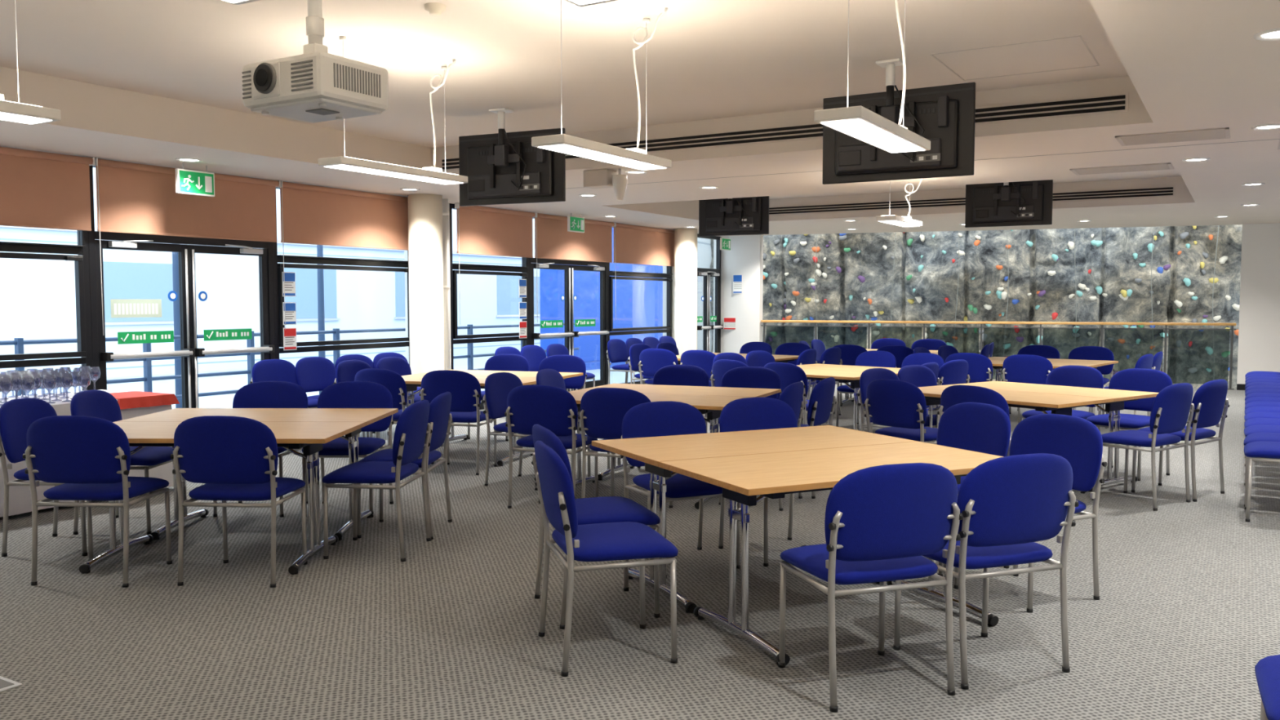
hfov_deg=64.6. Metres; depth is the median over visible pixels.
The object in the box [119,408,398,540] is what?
folding table
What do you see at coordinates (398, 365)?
chair
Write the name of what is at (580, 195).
recessed light
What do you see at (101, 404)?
chair
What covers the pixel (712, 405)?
folding table
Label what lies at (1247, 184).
recessed light
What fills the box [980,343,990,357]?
chair
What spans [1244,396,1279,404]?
chair
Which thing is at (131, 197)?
roller blind
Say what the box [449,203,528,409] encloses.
window
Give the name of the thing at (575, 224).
exit sign
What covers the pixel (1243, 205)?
recessed light
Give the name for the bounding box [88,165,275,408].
door
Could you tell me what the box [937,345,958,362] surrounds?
chair
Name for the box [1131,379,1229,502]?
chair
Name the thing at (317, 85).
ceiling projector
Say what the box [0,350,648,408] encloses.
ground
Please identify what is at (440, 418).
chair
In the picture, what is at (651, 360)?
chair
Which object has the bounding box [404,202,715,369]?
wall
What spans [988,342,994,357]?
chair
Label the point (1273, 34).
recessed light
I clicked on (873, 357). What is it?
chair
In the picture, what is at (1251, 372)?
chair
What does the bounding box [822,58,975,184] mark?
television
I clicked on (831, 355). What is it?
chair
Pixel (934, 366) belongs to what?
chair
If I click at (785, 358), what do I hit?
folding table
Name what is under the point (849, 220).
recessed light
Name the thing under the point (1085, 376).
chair
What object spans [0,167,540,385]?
neighbouring building
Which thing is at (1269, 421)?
chair
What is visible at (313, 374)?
chair
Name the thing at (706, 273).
door
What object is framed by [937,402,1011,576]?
chair
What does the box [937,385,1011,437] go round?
chair
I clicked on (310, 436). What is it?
folding table
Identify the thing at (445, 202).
pipe
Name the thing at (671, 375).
chair
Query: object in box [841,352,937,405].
folding table
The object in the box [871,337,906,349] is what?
chair
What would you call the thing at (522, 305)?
notice sign
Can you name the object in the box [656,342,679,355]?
chair
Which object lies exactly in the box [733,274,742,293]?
notice sign
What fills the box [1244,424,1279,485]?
chair
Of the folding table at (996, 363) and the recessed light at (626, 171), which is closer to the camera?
the recessed light at (626, 171)
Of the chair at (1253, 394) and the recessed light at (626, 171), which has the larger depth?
the chair at (1253, 394)
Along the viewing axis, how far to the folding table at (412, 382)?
9.27 m
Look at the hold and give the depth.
19.66 m
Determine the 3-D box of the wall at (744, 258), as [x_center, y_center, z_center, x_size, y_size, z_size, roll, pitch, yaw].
[1.889,-1.033,19.534,1.083,2.700,0.148,3,4,39]
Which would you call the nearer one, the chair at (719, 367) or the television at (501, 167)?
the television at (501, 167)
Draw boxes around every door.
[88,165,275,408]
[528,217,609,391]
[697,233,723,352]
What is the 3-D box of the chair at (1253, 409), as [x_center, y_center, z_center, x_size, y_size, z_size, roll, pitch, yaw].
[5.713,0.489,9.039,0.544,0.880,0.544,2,4,30]
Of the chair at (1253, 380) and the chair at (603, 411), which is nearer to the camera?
the chair at (603, 411)
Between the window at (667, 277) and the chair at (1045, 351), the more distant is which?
the window at (667, 277)
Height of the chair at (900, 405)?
0.880 m
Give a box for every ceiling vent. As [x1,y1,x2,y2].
[602,122,822,153]
[768,196,965,215]
[974,92,1128,124]
[1052,185,1174,201]
[1069,162,1173,175]
[1115,127,1230,146]
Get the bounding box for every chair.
[0,397,87,556]
[22,415,172,586]
[70,389,173,534]
[170,415,307,587]
[213,381,307,516]
[249,359,318,454]
[295,356,364,437]
[302,381,394,517]
[322,400,431,561]
[333,360,377,451]
[334,354,373,437]
[354,368,434,464]
[356,391,453,539]
[373,352,421,433]
[376,356,421,438]
[418,369,497,475]
[467,354,528,441]
[481,372,567,490]
[494,346,535,385]
[504,384,598,508]
[520,345,571,391]
[531,424,660,629]
[534,440,678,676]
[536,368,609,476]
[538,355,586,434]
[546,343,595,391]
[577,387,672,510]
[605,338,638,384]
[620,400,740,578]
[625,337,644,383]
[627,343,653,383]
[637,348,678,384]
[637,364,708,467]
[643,337,659,383]
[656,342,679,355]
[658,336,676,346]
[680,350,715,414]
[709,359,748,386]
[711,352,747,373]
[718,366,781,426]
[718,382,804,511]
[718,396,831,566]
[739,342,772,354]
[745,350,803,423]
[764,362,832,425]
[774,342,810,364]
[777,462,963,712]
[795,348,817,390]
[799,340,837,391]
[800,377,836,498]
[806,346,842,415]
[810,339,851,399]
[832,344,866,410]
[835,350,896,426]
[856,368,935,431]
[862,378,937,444]
[870,362,941,441]
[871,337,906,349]
[877,345,913,368]
[880,352,944,428]
[893,453,1079,689]
[897,364,937,441]
[911,338,946,350]
[913,346,930,353]
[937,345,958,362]
[937,359,970,404]
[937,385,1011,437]
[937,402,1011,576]
[944,352,992,383]
[953,413,1106,613]
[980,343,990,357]
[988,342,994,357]
[1001,354,1053,423]
[1008,345,1059,413]
[1022,364,1103,433]
[1068,346,1114,414]
[1085,368,1172,480]
[1092,382,1195,511]
[1093,353,1153,428]
[1114,351,1163,413]
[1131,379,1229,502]
[1243,432,1279,506]
[1244,371,1279,377]
[1244,373,1279,378]
[1244,376,1279,382]
[1244,378,1279,385]
[1244,382,1279,389]
[1244,385,1279,391]
[1244,388,1279,395]
[1244,392,1279,400]
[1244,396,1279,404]
[1244,400,1279,409]
[1244,406,1279,414]
[1244,411,1279,466]
[1244,417,1279,468]
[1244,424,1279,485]
[1244,440,1279,521]
[1254,654,1279,719]
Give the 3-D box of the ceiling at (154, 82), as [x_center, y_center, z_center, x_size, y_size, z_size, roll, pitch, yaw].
[1.443,-2.076,9.024,10.900,0.600,21.550,2,4,31]
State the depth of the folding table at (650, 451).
5.07 m
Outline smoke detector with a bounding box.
[424,2,445,15]
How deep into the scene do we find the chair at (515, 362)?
10.96 m
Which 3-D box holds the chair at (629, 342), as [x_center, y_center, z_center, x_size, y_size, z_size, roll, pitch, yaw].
[0.093,0.101,15.732,0.544,0.880,0.544,2,4,31]
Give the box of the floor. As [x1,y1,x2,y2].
[0,381,1279,719]
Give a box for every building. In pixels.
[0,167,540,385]
[539,227,662,370]
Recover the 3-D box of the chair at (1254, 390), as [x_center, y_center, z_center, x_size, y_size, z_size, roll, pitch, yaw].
[6.822,0.382,10.889,0.544,0.880,0.544,2,4,30]
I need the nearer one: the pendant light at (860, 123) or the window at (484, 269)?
the pendant light at (860, 123)
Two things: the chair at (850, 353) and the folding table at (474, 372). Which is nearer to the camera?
the folding table at (474, 372)
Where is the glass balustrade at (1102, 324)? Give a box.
[760,320,1236,389]
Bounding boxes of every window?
[0,230,93,391]
[272,186,409,421]
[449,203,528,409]
[608,226,672,384]
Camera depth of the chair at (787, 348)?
14.03 m
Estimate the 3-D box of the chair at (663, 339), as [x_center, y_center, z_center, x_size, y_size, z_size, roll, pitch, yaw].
[0.627,0.049,16.622,0.544,0.880,0.544,2,4,31]
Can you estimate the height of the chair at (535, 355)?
0.880 m
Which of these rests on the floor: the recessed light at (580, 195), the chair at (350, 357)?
the chair at (350, 357)
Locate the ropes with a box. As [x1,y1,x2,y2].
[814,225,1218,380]
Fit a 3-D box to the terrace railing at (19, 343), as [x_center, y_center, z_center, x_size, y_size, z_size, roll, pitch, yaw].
[-8.643,0.563,7.998,0.080,1.250,28.830,2,4,31]
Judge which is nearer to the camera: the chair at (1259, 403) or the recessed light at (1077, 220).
the chair at (1259, 403)
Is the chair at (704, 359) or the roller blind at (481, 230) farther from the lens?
the roller blind at (481, 230)
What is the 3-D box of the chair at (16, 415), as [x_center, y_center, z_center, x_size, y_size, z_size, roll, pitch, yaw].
[-3.404,0.666,5.981,0.544,0.880,0.544,0,3,1]
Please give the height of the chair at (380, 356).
0.880 m
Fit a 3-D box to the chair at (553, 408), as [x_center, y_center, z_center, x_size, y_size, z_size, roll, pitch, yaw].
[-0.610,0.596,7.192,0.544,0.880,0.544,1,4,21]
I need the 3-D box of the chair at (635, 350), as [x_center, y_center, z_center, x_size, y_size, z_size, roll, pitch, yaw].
[0.183,0.227,13.551,0.544,0.880,0.544,2,4,37]
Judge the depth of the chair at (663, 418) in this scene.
5.69 m
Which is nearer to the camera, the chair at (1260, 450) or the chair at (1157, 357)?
the chair at (1260, 450)
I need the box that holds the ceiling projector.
[241,0,388,123]
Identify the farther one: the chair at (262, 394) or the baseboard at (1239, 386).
the baseboard at (1239, 386)
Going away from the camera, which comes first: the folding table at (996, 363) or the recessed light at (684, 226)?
the folding table at (996, 363)
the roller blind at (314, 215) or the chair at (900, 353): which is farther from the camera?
the chair at (900, 353)
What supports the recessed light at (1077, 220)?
in the ceiling at (154, 82)
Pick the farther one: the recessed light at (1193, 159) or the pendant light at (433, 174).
the recessed light at (1193, 159)
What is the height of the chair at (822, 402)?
0.880 m
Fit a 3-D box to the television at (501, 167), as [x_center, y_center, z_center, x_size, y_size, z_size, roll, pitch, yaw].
[-1.134,-1.702,8.481,1.040,0.765,0.233,2,4,25]
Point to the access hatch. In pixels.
(1081, 37)
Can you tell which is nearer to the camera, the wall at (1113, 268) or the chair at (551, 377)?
the chair at (551, 377)
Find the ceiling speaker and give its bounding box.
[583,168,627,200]
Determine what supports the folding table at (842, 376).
on the floor
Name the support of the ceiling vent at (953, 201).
in the ceiling at (154, 82)
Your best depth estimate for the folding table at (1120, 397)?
7.95 m
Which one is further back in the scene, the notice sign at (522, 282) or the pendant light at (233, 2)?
the notice sign at (522, 282)
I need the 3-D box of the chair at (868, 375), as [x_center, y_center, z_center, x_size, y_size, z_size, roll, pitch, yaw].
[2.176,0.520,8.511,0.544,0.880,0.544,-3,4,-39]
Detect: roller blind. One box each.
[0,146,94,231]
[93,157,280,335]
[277,180,408,329]
[454,202,536,324]
[533,212,615,322]
[613,222,674,319]
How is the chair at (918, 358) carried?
on the floor
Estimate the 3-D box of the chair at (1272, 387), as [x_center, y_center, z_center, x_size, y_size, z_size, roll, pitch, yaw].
[7.097,0.355,11.348,0.544,0.880,0.544,2,4,33]
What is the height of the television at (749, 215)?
0.660 m
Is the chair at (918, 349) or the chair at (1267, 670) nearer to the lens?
the chair at (1267, 670)
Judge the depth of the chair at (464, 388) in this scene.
8.45 m
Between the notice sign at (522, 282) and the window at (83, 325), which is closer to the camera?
the window at (83, 325)
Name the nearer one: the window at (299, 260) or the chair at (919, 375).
the chair at (919, 375)
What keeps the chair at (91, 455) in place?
on the floor
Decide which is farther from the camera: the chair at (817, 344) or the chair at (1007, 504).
the chair at (817, 344)
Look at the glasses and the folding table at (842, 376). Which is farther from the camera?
the folding table at (842, 376)
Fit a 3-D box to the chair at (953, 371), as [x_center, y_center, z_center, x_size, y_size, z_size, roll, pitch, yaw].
[2.963,0.423,10.173,0.544,0.880,0.544,-3,4,-41]
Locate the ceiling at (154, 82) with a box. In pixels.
[0,0,1279,236]
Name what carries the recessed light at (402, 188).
in the ceiling at (154, 82)
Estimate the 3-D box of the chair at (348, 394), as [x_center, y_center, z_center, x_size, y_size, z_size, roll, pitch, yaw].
[-2.030,0.606,7.028,0.544,0.880,0.544,0,3,1]
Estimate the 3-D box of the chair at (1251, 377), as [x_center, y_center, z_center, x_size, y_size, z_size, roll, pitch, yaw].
[7.930,0.275,12.738,0.544,0.880,0.544,2,4,32]
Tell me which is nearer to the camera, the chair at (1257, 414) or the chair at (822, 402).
the chair at (822, 402)
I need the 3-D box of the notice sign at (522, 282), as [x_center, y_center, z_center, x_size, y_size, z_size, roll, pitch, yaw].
[-1.646,-1.005,14.213,0.008,0.260,0.170,2,4,31]
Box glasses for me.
[0,365,100,406]
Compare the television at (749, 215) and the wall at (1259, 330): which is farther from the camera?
the wall at (1259, 330)
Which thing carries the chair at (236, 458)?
on the floor
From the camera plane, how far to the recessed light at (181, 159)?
8.92 m
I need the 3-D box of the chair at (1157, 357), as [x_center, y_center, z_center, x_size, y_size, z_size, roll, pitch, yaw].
[5.736,0.333,11.726,0.544,0.880,0.544,2,4,34]
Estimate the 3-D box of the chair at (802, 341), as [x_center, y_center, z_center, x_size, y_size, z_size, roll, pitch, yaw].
[2.575,0.167,14.589,0.544,0.880,0.544,1,4,23]
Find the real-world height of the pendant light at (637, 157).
0.836 m
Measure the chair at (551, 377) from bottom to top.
0.880 m
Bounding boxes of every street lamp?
[172,252,182,408]
[316,244,325,395]
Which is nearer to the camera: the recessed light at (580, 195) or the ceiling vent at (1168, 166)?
the ceiling vent at (1168, 166)
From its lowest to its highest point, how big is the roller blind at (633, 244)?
1.548 m
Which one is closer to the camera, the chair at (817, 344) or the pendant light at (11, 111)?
the pendant light at (11, 111)
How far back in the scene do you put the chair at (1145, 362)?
10.95 m
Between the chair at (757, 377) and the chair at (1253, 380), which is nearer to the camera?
the chair at (757, 377)
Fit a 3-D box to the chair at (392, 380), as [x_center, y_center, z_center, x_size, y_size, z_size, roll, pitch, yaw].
[-2.156,0.498,8.885,0.544,0.880,0.544,1,4,23]
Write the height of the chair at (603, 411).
0.880 m
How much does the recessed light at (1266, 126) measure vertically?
0.012 m
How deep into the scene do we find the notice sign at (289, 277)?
10.74 m
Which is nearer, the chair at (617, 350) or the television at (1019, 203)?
the television at (1019, 203)
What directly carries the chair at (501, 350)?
on the floor
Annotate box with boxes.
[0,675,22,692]
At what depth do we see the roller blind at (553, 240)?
15.08 m
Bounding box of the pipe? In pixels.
[442,199,449,369]
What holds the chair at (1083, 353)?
on the floor
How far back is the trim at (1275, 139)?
8.68 m
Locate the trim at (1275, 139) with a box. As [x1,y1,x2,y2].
[571,138,1279,188]
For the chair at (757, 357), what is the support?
on the floor
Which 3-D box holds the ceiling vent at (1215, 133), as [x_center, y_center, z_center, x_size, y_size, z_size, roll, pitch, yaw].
[4.047,-1.692,7.690,0.750,0.012,0.500,2,4,31]
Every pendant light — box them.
[0,0,61,124]
[221,0,258,4]
[318,35,467,184]
[531,0,671,170]
[565,0,617,6]
[813,0,930,153]
[875,178,922,226]
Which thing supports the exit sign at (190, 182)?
hanging from the ceiling at (154, 82)
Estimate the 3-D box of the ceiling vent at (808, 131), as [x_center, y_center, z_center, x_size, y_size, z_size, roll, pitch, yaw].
[0.581,-1.922,8.867,2.148,0.136,0.019,2,4,31]
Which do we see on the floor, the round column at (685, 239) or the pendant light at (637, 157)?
the round column at (685, 239)
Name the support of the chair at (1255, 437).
on the floor
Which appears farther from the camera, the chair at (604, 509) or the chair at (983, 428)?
the chair at (983, 428)
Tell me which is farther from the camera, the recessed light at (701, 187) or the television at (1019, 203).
the television at (1019, 203)
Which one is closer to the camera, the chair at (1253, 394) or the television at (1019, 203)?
the chair at (1253, 394)
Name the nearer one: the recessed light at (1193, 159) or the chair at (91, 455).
the chair at (91, 455)
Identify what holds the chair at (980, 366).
on the floor
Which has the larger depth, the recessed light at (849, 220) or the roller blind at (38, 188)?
the recessed light at (849, 220)
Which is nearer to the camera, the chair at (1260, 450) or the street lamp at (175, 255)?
the chair at (1260, 450)
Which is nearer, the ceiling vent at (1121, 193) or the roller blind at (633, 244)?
the ceiling vent at (1121, 193)
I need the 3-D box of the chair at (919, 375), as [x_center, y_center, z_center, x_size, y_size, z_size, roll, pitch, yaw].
[2.597,0.496,8.921,0.544,0.880,0.544,-3,4,-37]
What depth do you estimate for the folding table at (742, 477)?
4.37 m
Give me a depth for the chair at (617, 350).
15.28 m
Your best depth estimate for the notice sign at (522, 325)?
14.24 m
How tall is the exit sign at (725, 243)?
0.310 m
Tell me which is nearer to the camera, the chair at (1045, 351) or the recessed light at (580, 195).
the recessed light at (580, 195)
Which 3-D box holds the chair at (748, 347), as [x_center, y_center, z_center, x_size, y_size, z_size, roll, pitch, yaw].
[1.517,0.191,14.186,0.544,0.880,0.544,3,4,39]
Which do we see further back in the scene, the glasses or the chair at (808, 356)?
the chair at (808, 356)
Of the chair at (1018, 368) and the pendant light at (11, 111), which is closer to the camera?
the pendant light at (11, 111)
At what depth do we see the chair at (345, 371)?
9.80 m
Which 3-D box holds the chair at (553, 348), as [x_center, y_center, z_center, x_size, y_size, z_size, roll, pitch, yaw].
[-0.931,0.226,13.575,0.544,0.880,0.544,2,4,28]
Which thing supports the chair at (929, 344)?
on the floor
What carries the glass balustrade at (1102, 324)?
on the floor
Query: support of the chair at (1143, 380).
on the floor
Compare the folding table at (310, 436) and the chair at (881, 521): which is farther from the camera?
the folding table at (310, 436)
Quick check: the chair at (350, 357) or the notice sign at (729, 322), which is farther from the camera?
the notice sign at (729, 322)
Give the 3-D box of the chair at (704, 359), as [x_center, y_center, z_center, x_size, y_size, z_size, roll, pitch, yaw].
[0.818,0.308,12.156,0.544,0.880,0.544,2,4,34]
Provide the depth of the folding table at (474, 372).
10.23 m
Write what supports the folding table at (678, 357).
on the floor
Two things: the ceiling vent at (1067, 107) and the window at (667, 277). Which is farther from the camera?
the window at (667, 277)
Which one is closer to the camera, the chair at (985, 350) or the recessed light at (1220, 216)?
the chair at (985, 350)
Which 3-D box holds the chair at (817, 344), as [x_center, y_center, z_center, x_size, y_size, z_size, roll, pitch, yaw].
[2.859,0.135,15.149,0.544,0.880,0.544,2,4,30]
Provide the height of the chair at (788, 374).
0.880 m
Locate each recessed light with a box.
[175,157,202,162]
[400,187,419,191]
[578,194,596,196]
[602,215,617,217]
[624,170,647,173]
[684,226,697,227]
[699,186,719,189]
[843,219,857,222]
[1076,220,1092,222]
[1182,157,1210,162]
[1213,215,1230,217]
[1240,182,1265,186]
[1240,204,1260,206]
[1251,123,1279,130]
[1253,27,1279,40]
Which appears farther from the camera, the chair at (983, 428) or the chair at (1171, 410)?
the chair at (1171, 410)
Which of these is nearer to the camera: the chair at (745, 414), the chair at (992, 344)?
the chair at (745, 414)
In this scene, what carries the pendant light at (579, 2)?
hanging from the ceiling at (154, 82)
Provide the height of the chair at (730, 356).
0.880 m
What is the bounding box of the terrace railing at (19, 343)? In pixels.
[0,322,578,399]
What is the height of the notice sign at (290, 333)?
0.240 m
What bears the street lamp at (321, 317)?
on the ground
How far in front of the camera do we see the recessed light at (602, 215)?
14.83 m
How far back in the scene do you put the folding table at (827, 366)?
11.12 m
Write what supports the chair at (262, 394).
on the floor
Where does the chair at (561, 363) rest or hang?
on the floor
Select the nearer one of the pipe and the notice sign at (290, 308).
the notice sign at (290, 308)
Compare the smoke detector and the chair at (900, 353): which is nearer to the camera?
the smoke detector
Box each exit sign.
[175,162,214,196]
[567,213,584,232]
[720,235,730,250]
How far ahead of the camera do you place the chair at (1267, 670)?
2.62 m
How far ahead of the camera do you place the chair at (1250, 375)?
13.12 m
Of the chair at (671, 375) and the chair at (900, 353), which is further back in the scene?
the chair at (900, 353)
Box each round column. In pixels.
[407,193,444,374]
[674,228,697,355]
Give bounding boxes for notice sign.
[281,271,295,296]
[282,302,296,324]
[283,327,297,350]
[519,279,526,297]
[519,302,526,319]
[519,320,526,338]
[723,317,735,329]
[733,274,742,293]
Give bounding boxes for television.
[458,107,565,206]
[698,195,768,236]
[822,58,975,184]
[964,179,1053,227]
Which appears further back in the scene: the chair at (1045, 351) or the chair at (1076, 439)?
the chair at (1045, 351)
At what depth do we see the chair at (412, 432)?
5.70 m
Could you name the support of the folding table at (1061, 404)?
on the floor
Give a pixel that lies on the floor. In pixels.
(1182, 620)
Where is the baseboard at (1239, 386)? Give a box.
[1236,383,1245,390]
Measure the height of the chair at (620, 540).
0.880 m
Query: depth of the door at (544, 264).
15.31 m
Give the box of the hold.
[763,226,1239,375]
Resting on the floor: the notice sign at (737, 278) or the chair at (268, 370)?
the chair at (268, 370)
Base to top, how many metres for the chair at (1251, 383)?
0.880 m
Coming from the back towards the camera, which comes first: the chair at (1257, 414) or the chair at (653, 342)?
the chair at (653, 342)
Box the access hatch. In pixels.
[929,35,1099,80]
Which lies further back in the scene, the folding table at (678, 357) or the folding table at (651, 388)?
the folding table at (678, 357)
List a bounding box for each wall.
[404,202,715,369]
[710,224,1242,389]
[715,235,763,353]
[1236,222,1279,384]
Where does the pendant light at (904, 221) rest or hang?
hanging from the ceiling at (154, 82)
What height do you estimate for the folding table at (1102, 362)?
0.730 m
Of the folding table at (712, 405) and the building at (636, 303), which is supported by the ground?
the building at (636, 303)
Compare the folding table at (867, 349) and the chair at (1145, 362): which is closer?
the chair at (1145, 362)
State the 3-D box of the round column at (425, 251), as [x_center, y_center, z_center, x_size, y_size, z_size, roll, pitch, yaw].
[-2.543,-0.598,12.055,0.430,2.698,0.430,2,4,31]
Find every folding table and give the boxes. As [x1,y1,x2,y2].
[79,421,365,574]
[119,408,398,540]
[400,374,536,466]
[413,369,582,443]
[568,390,755,509]
[577,383,781,480]
[591,425,918,613]
[658,441,1004,665]
[675,355,782,364]
[712,352,798,363]
[795,363,900,426]
[801,368,897,431]
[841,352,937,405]
[853,348,937,398]
[917,385,1114,493]
[946,381,1158,491]
[988,356,1118,413]
[990,360,1101,409]

